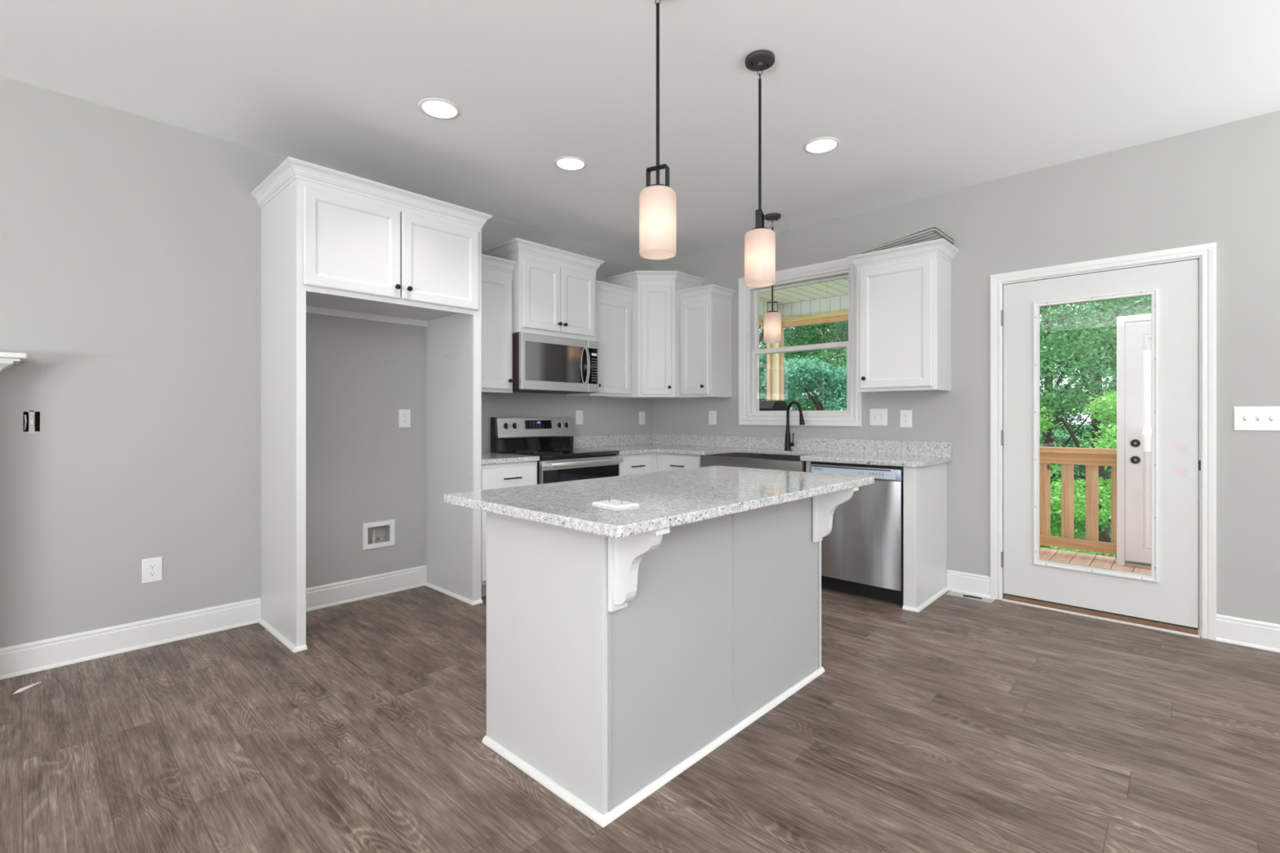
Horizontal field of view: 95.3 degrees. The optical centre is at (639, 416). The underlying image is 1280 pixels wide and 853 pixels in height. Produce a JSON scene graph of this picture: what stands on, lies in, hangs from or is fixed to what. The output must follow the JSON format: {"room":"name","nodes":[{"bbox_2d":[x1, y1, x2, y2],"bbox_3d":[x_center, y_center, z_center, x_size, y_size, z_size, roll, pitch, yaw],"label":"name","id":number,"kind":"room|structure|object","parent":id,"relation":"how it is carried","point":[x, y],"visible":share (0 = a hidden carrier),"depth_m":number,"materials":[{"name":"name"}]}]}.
{"room":"kitchen","nodes":[
{"label":"kitchen","id":0,"kind":"room"},
{"bbox_2d":[0,75,652,648],"bbox_3d":[-2.840,-0.178,2.838,0.150,2.745,8.500,0,0,43],"label":"wall","id":1,"kind":"structure","parent":0,"point":[131,243],"depth_m":3.06,"materials":[{"name":"grey paint"}]},
{"bbox_2d":[0,351,26,373],"bbox_3d":[-3.350,0.459,2.013,0.234,1.470,1.698,0,0,43],"label":"mantel","id":2,"kind":"object","parent":1,"relation":"attached to","point":[7,359],"visible":1,"depth_m":2.53,"materials":[{"name":"white wood"}]},
{"bbox_2d":[0,351,26,361],"bbox_3d":[-3.350,-0.264,2.013,0.234,0.024,1.698,0,0,43],"label":"shelf","id":3,"kind":"object","parent":2,"relation":"attached to","point":[4,356],"depth_m":2.53,"materials":[{"name":"white wood"}]},
{"bbox_2d":[23,409,39,433],"bbox_3d":[-2.861,0.027,2.741,0.072,0.110,0.054,0,0,43],"label":"switch box","id":4,"kind":"object","parent":1,"relation":"attached to","point":[31,417],"visible":1,"depth_m":2.74,"materials":[{"name":"black"}]},
{"bbox_2d":[28,415,34,428],"bbox_3d":[-2.853,0.028,2.734,0.033,0.063,0.019,0,0,43],"label":"switch","id":5,"kind":"object","parent":4,"relation":"attached to","point":[31,418],"depth_m":2.72,"materials":[{"name":"white plastic"}]},
{"bbox_2d":[142,556,162,583],"bbox_3d":[-2.542,0.803,3.039,0.008,0.126,0.083,0,0,43],"label":"outlet","id":6,"kind":"object","parent":1,"relation":"attached to","point":[152,568],"visible":1,"depth_m":3.04,"materials":[{"name":"white plastic"}]},
{"bbox_2d":[148,564,156,569],"bbox_3d":[-2.540,0.783,3.037,0.003,0.025,0.033,0,0,43],"label":"receptacle","id":7,"kind":"object","parent":6,"relation":"attached to","point":[151,566],"depth_m":3.04,"materials":[{"name":"grey plastic"}]},
{"bbox_2d":[148,571,156,577],"bbox_3d":[-2.540,0.823,3.037,0.003,0.025,0.033,0,0,43],"label":"receptacle","id":8,"kind":"object","parent":6,"relation":"attached to","point":[151,574],"depth_m":3.04,"materials":[{"name":"grey plastic"}]},
{"bbox_2d":[0,564,426,679],"bbox_3d":[-2.812,1.125,2.742,0.021,0.138,3.798,0,0,43],"label":"baseboard","id":9,"kind":"structure","parent":1,"relation":"attached to","point":[24,659],"depth_m":3.08,"materials":[{"name":"white wood"}]},
{"bbox_2d":[362,519,395,550],"bbox_3d":[-1.767,0.791,3.916,0.079,0.176,0.211,0,0,43],"label":"box","id":10,"kind":"object","parent":1,"relation":"attached to","point":[375,535],"visible":1,"depth_m":3.92,"materials":[{"name":"white plastic"}]},
{"bbox_2d":[398,408,410,427],"bbox_3d":[-1.621,0.016,4.019,0.008,0.126,0.083,0,0,43],"label":"outlet","id":11,"kind":"object","parent":1,"relation":"attached to","point":[404,415],"visible":1,"depth_m":4.01,"materials":[{"name":"white plastic"}]},
{"bbox_2d":[481,253,516,394],"bbox_3d":[-1.192,-0.651,4.223,0.354,0.959,0.462,0,0,43],"label":"upper cabinet","id":12,"kind":"object","parent":1,"relation":"attached to","point":[496,273],"visible":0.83,"depth_m":4.20,"materials":[{"name":"white wood"}]},
{"bbox_2d":[484,237,604,341],"bbox_3d":[-0.744,-0.948,4.646,0.429,0.666,0.864,0,0,43],"label":"upper cabinet","id":13,"kind":"object","parent":1,"relation":"attached to","point":[554,289],"visible":0.91,"depth_m":4.46,"materials":[{"name":"white wood"}]},
{"bbox_2d":[512,332,599,394],"bbox_3d":[-0.732,-0.400,4.632,0.462,0.419,0.764,0,0,43],"label":"microwave","id":14,"kind":"object","parent":13,"relation":"attached to","point":[542,363],"visible":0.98,"depth_m":4.45,"materials":[{"name":"grey metal"}]},
{"bbox_2d":[575,410,582,424],"bbox_3d":[-0.536,0.011,5.174,0.008,0.126,0.083,0,0,43],"label":"outlet","id":15,"kind":"object","parent":1,"relation":"attached to","point":[579,414],"visible":1,"depth_m":5.17,"materials":[{"name":"white plastic"}]},
{"bbox_2d":[566,280,635,397],"bbox_3d":[-0.337,-0.651,5.134,0.354,0.959,0.502,0,0,43],"label":"upper cabinet","id":16,"kind":"object","parent":1,"relation":"attached to","point":[613,301],"visible":0.62,"depth_m":5.05,"materials":[{"name":"white wood"}]},
{"bbox_2d":[639,411,644,424],"bbox_3d":[0.022,0.018,5.769,0.008,0.126,0.083,0,0,43],"label":"outlet","id":17,"kind":"object","parent":1,"relation":"attached to","point":[642,414],"visible":1,"depth_m":5.76,"materials":[{"name":"white plastic"}]},
{"bbox_2d":[604,270,705,399],"bbox_3d":[0.139,-0.726,5.418,0.659,1.111,0.659,0,0,43],"label":"upper cabinet","id":18,"kind":"object","parent":1,"relation":"attached to","point":[655,300],"visible":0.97,"depth_m":5.18,"materials":[{"name":"white wood"}]},
{"bbox_2d":[0,585,1279,852],"bbox_3d":[-0.051,1.254,0.220,7.500,0.120,8.500,0,0,43],"label":"floor","id":19,"kind":"structure","parent":0,"point":[956,724],"depth_m":2.09,"materials":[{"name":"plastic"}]},
{"bbox_2d":[12,681,41,694],"bbox_3d":[-2.698,1.193,2.558,0.033,0.001,0.118,0,0,-4],"label":"paper scrap","id":20,"kind":"object","parent":19,"relation":"on","point":[20,690],"visible":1,"depth_m":2.55,"materials":[{"name":"beige paper"}]},
{"bbox_2d":[250,156,492,653],"bbox_3d":[-1.595,-0.048,3.553,0.684,2.483,1.165,0,0,43],"label":"refrigerator surround","id":21,"kind":"object","parent":19,"relation":"on","point":[336,243],"visible":1,"depth_m":3.31,"materials":[{"name":"white wood"}]},
{"bbox_2d":[481,461,537,596],"bbox_3d":[-1.081,0.754,4.116,0.662,0.880,0.457,0,0,43],"label":"base cabinet","id":22,"kind":"object","parent":19,"relation":"on","point":[494,476],"visible":0.25,"depth_m":3.86,"materials":[{"name":"white wood"}]},
{"bbox_2d":[481,452,539,464],"bbox_3d":[-1.089,0.296,4.124,0.639,0.032,0.453,0,0,43],"label":"countertop","id":23,"kind":"structure","parent":22,"relation":"on","point":[487,458],"depth_m":3.96,"materials":[{"name":"stone"}]},
{"bbox_2d":[490,417,623,484],"bbox_3d":[-0.636,0.591,4.542,0.694,1.166,0.764,0,0,43],"label":"range","id":24,"kind":"object","parent":19,"relation":"on","point":[566,464],"visible":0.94,"depth_m":4.51,"materials":[{"name":"grey metal"}]},
{"bbox_2d":[496,448,619,459],"bbox_3d":[-0.631,0.287,4.537,0.565,0.028,0.764,0,0,43],"label":"cooktop","id":25,"kind":"object","parent":24,"relation":"in","point":[563,453],"depth_m":4.46,"materials":[{"name":"black glass"}]},
{"bbox_2d":[618,453,657,475],"bbox_3d":[-0.224,0.754,5.029,0.662,0.880,0.502,0,0,43],"label":"base cabinet","id":26,"kind":"object","parent":19,"relation":"on","point":[635,464],"visible":0.22,"depth_m":4.81,"materials":[{"name":"white wood"}]},
{"bbox_2d":[481,487,858,827],"bbox_3d":[0.195,0.753,2.380,0.853,0.882,1.419,0,0,43],"label":"kitchen island","id":27,"kind":"object","parent":19,"relation":"on","point":[615,666],"visible":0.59,"depth_m":1.98,"materials":[{"name":"grey wood"}]},
{"bbox_2d":[444,465,874,537],"bbox_3d":[0.189,0.296,2.393,0.895,0.032,1.667,0,0,43],"label":"island countertop","id":28,"kind":"structure","parent":27,"relation":"on","point":[671,498],"depth_m":2.07,"materials":[{"name":"stone"}]},
{"bbox_2d":[591,497,639,508],"bbox_3d":[-0.077,0.269,1.840,0.090,0.022,0.124,0,0,-43],"label":"wall plate","id":29,"kind":"object","parent":28,"relation":"on","point":[615,504],"visible":1,"depth_m":1.82,"materials":[{"name":"white plastic"}]},
{"bbox_2d":[657,453,701,471],"bbox_3d":[0.297,0.754,5.268,1.092,0.880,0.662,0,0,43],"label":"base cabinet","id":30,"kind":"object","parent":19,"relation":"on","point":[665,461],"visible":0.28,"depth_m":4.85,"materials":[{"name":"white wood"}]},
{"bbox_2d":[573,433,951,467],"bbox_3d":[0.750,0.245,4.534,2.758,0.134,1.110,0,0,43],"label":"countertop","id":31,"kind":"structure","parent":30,"relation":"on","point":[917,454],"depth_m":4.70,"materials":[{"name":"stone"}]},
{"bbox_2d":[700,453,805,471],"bbox_3d":[0.976,0.439,4.534,0.879,0.250,0.505,0,0,43],"label":"sink","id":32,"kind":"object","parent":31,"relation":"in","point":[766,461],"visible":0.21,"depth_m":4.44,"materials":[{"name":"silver metal"}]},
{"bbox_2d":[784,400,804,450],"bbox_3d":[1.237,0.079,4.664,0.055,0.401,0.247,0,0,-20],"label":"faucet","id":33,"kind":"object","parent":31,"relation":"on","point":[788,444],"visible":1,"depth_m":4.73,"materials":[{"name":"black metal"}]},
{"bbox_2d":[805,461,810,471],"bbox_3d":[1.036,0.754,4.575,0.930,0.880,0.659,0,0,43],"label":"base cabinet","id":34,"kind":"object","parent":19,"relation":"on","point":[807,463],"visible":0.02,"depth_m":4.07,"materials":[{"name":"white"}]},
{"bbox_2d":[808,461,903,604],"bbox_3d":[1.601,0.754,4.045,0.624,0.879,0.621,0,0,43],"label":"dishwasher","id":35,"kind":"object","parent":19,"relation":"on","point":[862,554],"visible":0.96,"depth_m":3.76,"materials":[{"name":"silver metal"}]},
{"bbox_2d":[902,462,948,612],"bbox_3d":[1.874,0.754,3.805,0.094,0.880,0.634,0,0,43],"label":"end panel","id":36,"kind":"object","parent":19,"relation":"on","point":[925,488],"visible":0.88,"depth_m":3.67,"materials":[{"name":"white wood"}]},
{"bbox_2d":[946,591,995,603],"bbox_3d":[2.183,1.193,3.852,0.263,0.002,0.098,0,0,43],"label":"floor vent","id":37,"kind":"object","parent":19,"relation":"in","point":[953,593],"visible":1,"depth_m":3.84,"materials":[{"name":"white metal"}]},
{"bbox_2d":[0,0,1279,262],"bbox_3d":[-0.051,-1.611,0.220,7.800,0.120,8.800,0,0,43],"label":"ceiling","id":38,"kind":"structure","parent":0,"point":[920,98],"depth_m":2.71,"materials":[{"name":"white paint"}]},
{"bbox_2d":[417,97,461,119],"bbox_3d":[-1.010,-1.547,2.939,0.206,0.006,0.206,0,0,43],"label":"recessed light","id":39,"kind":"object","parent":38,"relation":"in","point":[437,108],"visible":1,"depth_m":2.93,"materials":[{"name":"white"}]},
{"bbox_2d":[553,155,586,170],"bbox_3d":[-0.426,-1.547,3.575,0.206,0.006,0.206,0,0,43],"label":"recessed light","id":40,"kind":"object","parent":38,"relation":"in","point":[564,162],"visible":1,"depth_m":3.56,"materials":[{"name":"white"}]},
{"bbox_2d":[639,0,675,259],"bbox_3d":[0.063,-1.061,2.068,0.131,0.978,0.131,0,0,27],"label":"pendant light","id":41,"kind":"object","parent":38,"relation":"hanging from","point":[657,202],"visible":1,"depth_m":2.02,"materials":[{"name":"black metal"},{"name":"frosted white glass"}]},
{"bbox_2d":[744,49,775,287],"bbox_3d":[0.520,-1.061,2.529,0.131,0.978,0.131,0,0,20],"label":"pendant light","id":42,"kind":"object","parent":38,"relation":"hanging from","point":[760,241],"visible":1,"depth_m":2.49,"materials":[{"name":"black metal"},{"name":"frosted white glass"}]},
{"bbox_2d":[764,213,781,343],"bbox_3d":[1.024,-1.061,4.510,0.131,0.978,0.131,0,0,13],"label":"pendant light","id":43,"kind":"object","parent":38,"relation":"hanging from","point":[772,319],"visible":1,"depth_m":4.46,"materials":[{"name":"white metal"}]},
{"bbox_2d":[802,136,839,153],"bbox_3d":[1.038,-1.547,3.337,0.206,0.006,0.206,0,0,43],"label":"recessed light","id":44,"kind":"object","parent":38,"relation":"in","point":[826,144],"visible":1,"depth_m":3.32,"materials":[{"name":"white plastic"}]},
{"bbox_2d":[652,110,1279,624],"bbox_3d":[2.855,-0.178,3.424,7.650,2.745,0.150,0,0,43],"label":"wall","id":45,"kind":"structure","parent":0,"point":[1220,184],"depth_m":3.45,"materials":[{"name":"grey paint"}]},
{"bbox_2d":[676,284,736,398],"bbox_3d":[0.593,-0.643,5.201,0.395,0.951,0.354,0,0,43],"label":"upper cabinet","id":46,"kind":"object","parent":45,"relation":"attached to","point":[705,311],"visible":1,"depth_m":5.11,"materials":[{"name":"white wood"}]},
{"bbox_2d":[708,410,715,424],"bbox_3d":[0.666,0.014,5.369,0.083,0.126,0.008,0,0,43],"label":"outlet","id":47,"kind":"object","parent":45,"relation":"attached to","point":[712,414],"visible":1,"depth_m":5.37,"materials":[{"name":"white plastic"}]},
{"bbox_2d":[748,269,849,414],"bbox_3d":[1.336,-0.571,4.850,0.916,1.115,0.150,0,0,43],"label":"window","id":48,"kind":"structure","parent":45,"relation":"in","point":[754,352],"depth_m":5.00,"materials":[{"name":"white"}]},
{"bbox_2d":[738,257,862,426],"bbox_3d":[1.278,-0.571,4.789,1.096,1.295,0.018,0,0,43],"label":"trim","id":49,"kind":"structure","parent":45,"relation":"attached to","point":[855,418],"depth_m":4.70,"materials":[{"name":"white wood"}]},
{"bbox_2d":[869,408,887,425],"bbox_3d":[1.767,0.007,4.330,0.130,0.126,0.016,0,0,43],"label":"switch plate","id":50,"kind":"object","parent":45,"relation":"attached to","point":[877,416],"visible":1,"depth_m":4.33,"materials":[{"name":"white plastic"}]},
{"bbox_2d":[847,238,959,393],"bbox_3d":[1.820,-0.651,4.049,0.629,0.959,0.354,0,0,43],"label":"upper cabinet","id":51,"kind":"object","parent":45,"relation":"attached to","point":[904,292],"visible":1,"depth_m":3.92,"materials":[{"name":"white wood"}]},
{"bbox_2d":[860,225,954,253],"bbox_3d":[1.838,-1.185,4.021,0.522,0.089,0.324,0,0,43],"label":"bundle","id":52,"kind":"object","parent":51,"relation":"on","point":[939,232],"visible":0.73,"depth_m":3.91,"materials":[{"name":"grey"}]},
{"bbox_2d":[899,409,911,427],"bbox_3d":[1.913,0.018,4.198,0.083,0.126,0.008,0,0,43],"label":"outlet","id":53,"kind":"object","parent":45,"relation":"attached to","point":[905,415],"visible":1,"depth_m":4.20,"materials":[{"name":"white plastic"}]},
{"bbox_2d":[946,569,990,598],"bbox_3d":[2.204,1.125,3.916,0.266,0.138,0.021,0,0,43],"label":"baseboard","id":54,"kind":"structure","parent":45,"relation":"attached to","point":[971,584],"depth_m":3.91,"materials":[{"name":"white wood"}]},
{"bbox_2d":[1000,256,1200,638],"bbox_3d":[2.750,0.160,3.535,0.955,2.068,0.230,0,0,43],"label":"door","id":55,"kind":"structure","parent":45,"relation":"in","point":[1167,599],"depth_m":3.32,"materials":[{"name":"white paint"}]},
{"bbox_2d":[990,242,1216,640],"bbox_3d":[2.686,0.135,3.466,1.054,2.119,0.018,0,0,43],"label":"trim","id":56,"kind":"structure","parent":45,"relation":"attached to","point":[1207,251],"depth_m":3.14,"materials":[{"name":"white wood"}]},
{"bbox_2d":[1216,613,1279,653],"bbox_3d":[4.108,1.125,2.129,2.850,0.138,0.021,0,0,43],"label":"baseboard","id":57,"kind":"structure","parent":45,"relation":"attached to","point":[1261,635],"depth_m":3.02,"materials":[{"name":"white wood"}]},
{"bbox_2d":[1233,406,1279,431],"bbox_3d":[3.181,0.013,3.002,0.176,0.126,0.016,0,0,43],"label":"switch plate","id":58,"kind":"object","parent":45,"relation":"attached to","point":[1245,418],"visible":1,"depth_m":3.01,"materials":[{"name":"white plastic"}]},
{"label":"outside","id":59,"kind":"structure","parent":0,"visible":0},
{"bbox_2d":[1040,424,1115,557],"bbox_3d":[10.438,2.055,23.293,52.800,3.115,38.400,0,0,43],"label":"ground","id":60,"kind":"structure","parent":59,"point":[1082,537],"depth_m":30.01,"materials":[{"name":"green plant"}]},
{"bbox_2d":[759,345,805,410],"bbox_3d":[2.935,0.877,15.113,3.430,5.258,3.411,0,0,-17],"label":"shrub","id":61,"kind":"object","parent":60,"relation":"on","point":[762,357],"visible":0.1,"depth_m":15.18,"materials":[{"name":"green plant"}]},
{"bbox_2d":[759,324,831,397],"bbox_3d":[4.734,-1.550,24.495,6.689,9.900,7.354,0,0,-19],"label":"tree","id":62,"kind":"object","parent":60,"relation":"on","point":[762,327],"visible":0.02,"depth_m":24.23,"materials":[{"name":"green plant"}]},
{"bbox_2d":[759,324,846,410],"bbox_3d":[3.901,-1.230,19.298,7.487,9.862,4.965,0,0,17],"label":"tree","id":63,"kind":"object","parent":60,"relation":"on","point":[803,353],"visible":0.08,"depth_m":18.20,"materials":[{"name":"green plant"}]},
{"bbox_2d":[760,355,846,410],"bbox_3d":[4.147,1.277,12.895,3.411,5.258,3.430,0,0,-9],"label":"shrub","id":64,"kind":"object","parent":60,"relation":"on","point":[810,375],"visible":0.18,"depth_m":12.74,"materials":[{"name":"green plant"}]},
{"bbox_2d":[759,320,848,410],"bbox_3d":[7.732,-1.550,20.434,7.354,9.900,6.689,0,0,-21],"label":"tree","id":65,"kind":"object","parent":60,"relation":"on","point":[796,329],"visible":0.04,"depth_m":19.02,"materials":[{"name":"green plant"}]},
{"bbox_2d":[787,322,846,410],"bbox_3d":[9.550,-1.950,27.286,7.354,9.900,6.689,0,0,31],"label":"tree","id":66,"kind":"object","parent":60,"relation":"on","point":[846,322],"visible":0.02,"depth_m":28.35,"materials":[{"name":"green plant"}]},
{"bbox_2d":[795,320,848,378],"bbox_3d":[6.982,-1.230,16.626,4.965,9.862,7.487,0,0,10],"label":"tree","id":67,"kind":"object","parent":60,"relation":"on","point":[835,363],"visible":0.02,"depth_m":17.02,"materials":[{"name":"green plant"}]},
{"bbox_2d":[1040,309,1091,466],"bbox_3d":[13.836,-1.950,22.415,7.354,9.900,6.689,0,0,33],"label":"tree","id":68,"kind":"object","parent":60,"relation":"on","point":[1057,441],"visible":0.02,"depth_m":20.82,"materials":[{"name":"green plant"}]},
{"bbox_2d":[1040,403,1105,549],"bbox_3d":[6.166,1.457,10.809,3.411,4.500,2.968,0,0,16],"label":"shrub","id":69,"kind":"object","parent":60,"relation":"on","point":[1043,421],"visible":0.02,"depth_m":9.72,"materials":[{"name":"green plant"}]},
{"bbox_2d":[1045,388,1116,558],"bbox_3d":[7.412,1.757,8.531,2.968,4.500,3.411,0,0,41],"label":"shrub","id":70,"kind":"object","parent":60,"relation":"on","point":[1108,407],"visible":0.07,"depth_m":8.64,"materials":[{"name":"green plant"}]},
{"bbox_2d":[1059,326,1115,377],"bbox_3d":[17.390,-1.950,19.554,6.689,9.900,7.354,0,0,26],"label":"tree","id":71,"kind":"object","parent":60,"relation":"on","point":[1074,326],"visible":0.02,"depth_m":18.79,"materials":[{"name":"green plant"}]},
{"bbox_2d":[1040,295,1151,556],"bbox_3d":[9.918,-1.230,12.126,7.487,9.862,4.965,0,0,-25],"label":"tree","id":72,"kind":"object","parent":60,"relation":"on","point":[1103,333],"visible":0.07,"depth_m":11.06,"materials":[{"name":"green plant"}]},
{"bbox_2d":[1040,295,1151,527],"bbox_3d":[11.434,-1.550,16.215,6.689,9.900,7.354,0,0,-17],"label":"tree","id":73,"kind":"object","parent":60,"relation":"on","point":[1049,442],"visible":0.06,"depth_m":14.89,"materials":[{"name":"green plant"}]},
{"bbox_3d":[3.312,1.447,4.750,6.800,0.215,2.370,0,0,43],"label":"frame","id":74,"kind":"object","parent":60,"relation":"on","visible":0},
{"bbox_2d":[1040,547,1199,635],"bbox_3d":[3.278,1.319,4.827,6.954,0.030,2.365,0,0,43],"label":"floor","id":75,"kind":"structure","parent":74,"relation":"on","point":[1049,554],"depth_m":5.30,"materials":[{"name":"beige wood"}]},
{"bbox_2d":[759,400,787,410],"bbox_3d":[1.352,0.566,6.619,0.545,1.474,0.450,0,0,43],"label":"grill","id":76,"kind":"object","parent":75,"relation":"on","point":[763,405],"visible":0.04,"depth_m":6.40,"materials":[{"name":"black metal"}]},
{"bbox_2d":[767,327,783,400],"bbox_3d":[1.782,0.076,7.600,0.179,2.453,0.190,0,0,43],"label":"porch post","id":77,"kind":"object","parent":75,"relation":"on","point":[775,361],"visible":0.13,"depth_m":7.56,"materials":[{"name":"brown wood"}]},
{"bbox_2d":[759,294,848,328],"bbox_3d":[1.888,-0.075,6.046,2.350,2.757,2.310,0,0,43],"label":"beam","id":78,"kind":"structure","parent":77,"relation":"on","point":[835,308],"depth_m":7.29,"materials":[{"name":"beige wood"}]},
{"bbox_2d":[759,278,848,304],"bbox_3d":[1.869,-1.476,6.208,2.600,0.041,2.560,0,0,43],"label":"ceiling","id":79,"kind":"structure","parent":78,"relation":"on","point":[838,287],"depth_m":6.88,"materials":[{"name":"white plastic"}]},
{"bbox_2d":[1040,446,1116,555],"bbox_3d":[4.939,0.770,4.649,4.090,0.947,0.150,0,0,43],"label":"deck railing","id":80,"kind":"object","parent":75,"relation":"on","point":[1092,458],"visible":0.28,"depth_m":5.45,"materials":[{"name":"brown wood"}]},
{"bbox_2d":[1116,313,1187,569],"bbox_3d":[4.564,0.216,4.816,0.964,2.174,0.120,0,0,43],"label":"door","id":81,"kind":"structure","parent":75,"relation":"on","point":[1133,331],"depth_m":5.04,"materials":[{"name":"paint"},{"name":"black metal"}]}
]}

